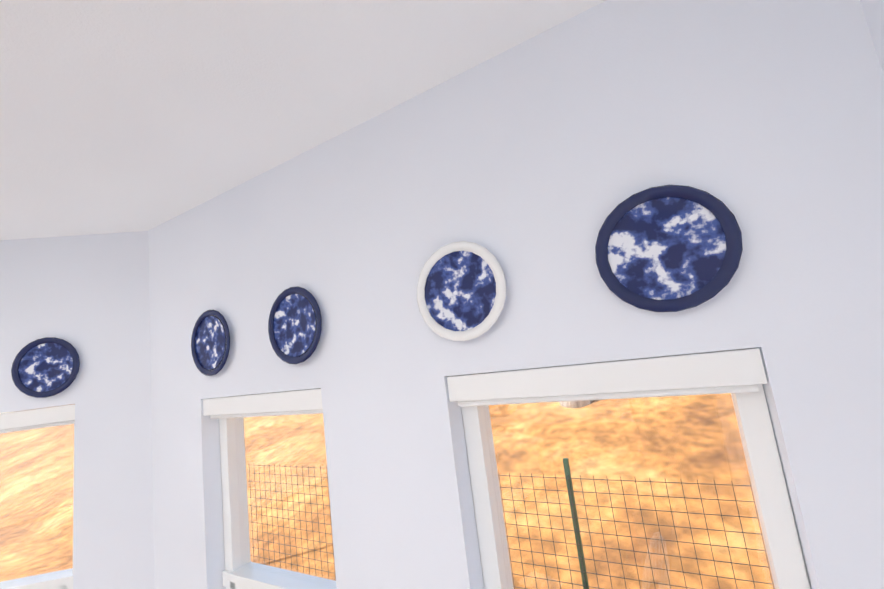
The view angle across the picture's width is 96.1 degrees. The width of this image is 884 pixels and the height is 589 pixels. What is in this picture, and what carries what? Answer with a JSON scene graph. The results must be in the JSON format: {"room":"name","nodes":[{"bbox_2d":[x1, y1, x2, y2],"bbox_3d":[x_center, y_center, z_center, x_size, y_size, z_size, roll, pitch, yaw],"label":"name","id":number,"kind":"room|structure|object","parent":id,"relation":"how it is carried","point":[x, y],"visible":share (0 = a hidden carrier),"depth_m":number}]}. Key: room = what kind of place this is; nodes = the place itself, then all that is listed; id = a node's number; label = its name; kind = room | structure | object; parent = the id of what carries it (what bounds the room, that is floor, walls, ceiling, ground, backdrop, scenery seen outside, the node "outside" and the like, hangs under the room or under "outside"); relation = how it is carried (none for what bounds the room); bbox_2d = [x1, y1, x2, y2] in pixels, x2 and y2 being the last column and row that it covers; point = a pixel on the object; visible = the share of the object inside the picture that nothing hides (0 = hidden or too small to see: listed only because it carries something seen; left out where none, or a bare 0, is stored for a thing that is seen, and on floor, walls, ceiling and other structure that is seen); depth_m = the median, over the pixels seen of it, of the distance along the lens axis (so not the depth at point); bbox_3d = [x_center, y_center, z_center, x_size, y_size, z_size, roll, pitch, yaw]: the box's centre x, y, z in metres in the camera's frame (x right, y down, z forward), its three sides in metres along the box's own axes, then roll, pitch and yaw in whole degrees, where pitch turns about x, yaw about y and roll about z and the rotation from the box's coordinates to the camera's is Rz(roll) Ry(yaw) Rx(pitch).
{"room":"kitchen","nodes":[
{"label":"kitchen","id":0,"kind":"room"},
{"bbox_2d":[0,0,605,239],"bbox_3d":[-3.906,-0.552,-2.336,8.630,0.120,9.830,-12,-9,29],"label":"ceiling","id":1,"kind":"structure","parent":0,"point":[118,116],"depth_m":0.86},
{"bbox_2d":[0,0,883,588],"bbox_3d":[-3.727,0.871,-2.545,8.630,2.780,9.830,-12,-9,29],"label":"wall","id":2,"kind":"structure","parent":0,"point":[532,164],"depth_m":0.86},
{"bbox_2d":[0,404,74,588],"bbox_3d":[-1.562,1.053,1.384,0.566,1.242,0.123,-6,-8,-10],"label":"window","id":3,"kind":"structure","parent":2,"relation":"in","point":[42,418],"depth_m":1.45},
{"bbox_2d":[11,337,79,397],"bbox_3d":[-1.446,0.266,1.454,0.218,0.218,0.018,-6,-8,-10],"label":"plate","id":4,"kind":"object","parent":2,"relation":"attached to","point":[45,367],"visible":0.96,"depth_m":1.45},
{"bbox_2d":[191,310,229,375],"bbox_3d":[-0.761,0.158,1.310,0.218,0.218,0.018,-12,-9,29],"label":"plate","id":5,"kind":"object","parent":2,"relation":"attached to","point":[210,343],"visible":1,"depth_m":1.31},
{"bbox_2d":[203,388,336,588],"bbox_3d":[-0.468,0.881,1.178,0.570,1.170,0.123,-12,-9,29],"label":"window","id":6,"kind":"structure","parent":2,"relation":"in","point":[242,570],"depth_m":1.28},
{"bbox_2d":[268,286,321,363],"bbox_3d":[-0.413,0.086,1.117,0.218,0.218,0.018,-12,-9,29],"label":"plate","id":7,"kind":"object","parent":2,"relation":"attached to","point":[295,325],"visible":0.96,"depth_m":1.12},
{"bbox_2d":[417,241,505,340],"bbox_3d":[0.039,-0.008,0.867,0.218,0.218,0.018,-12,-9,29],"label":"wall art","id":8,"kind":"object","parent":2,"relation":"attached to","point":[461,290],"visible":0.98,"depth_m":0.86},
{"bbox_2d":[447,348,810,588],"bbox_3d":[0.354,0.711,0.722,0.570,1.170,0.123,-12,-9,29],"label":"window","id":9,"kind":"structure","parent":2,"relation":"in","point":[739,375],"depth_m":0.73},
{"bbox_2d":[595,185,742,311],"bbox_3d":[0.378,-0.078,0.678,0.218,0.218,0.018,-12,-9,29],"label":"wall art","id":10,"kind":"object","parent":2,"relation":"attached to","point":[670,248],"visible":1,"depth_m":0.67},
{"label":"outside","id":11,"kind":"structure","parent":0,"visible":0},
{"bbox_2d":[0,393,774,588],"bbox_3d":[15.248,-2.653,13.230,100.000,11.066,110.000,-12,-9,29],"label":"ground","id":12,"kind":"structure","parent":11,"point":[507,412],"depth_m":5.56},
{"bbox_2d":[248,458,773,588],"bbox_3d":[2.147,1.985,2.545,12.040,1.748,0.032,-12,-9,29],"label":"wire fence","id":13,"kind":"object","parent":12,"relation":"on","point":[578,540],"depth_m":3.16},
{"bbox_2d":[559,400,593,407],"bbox_3d":[1.555,-7.271,11.397,10.472,19.700,9.221,-12,-9,29],"label":"tree","id":14,"kind":"object","parent":12,"relation":"on","point":[576,405],"depth_m":7.12}
]}

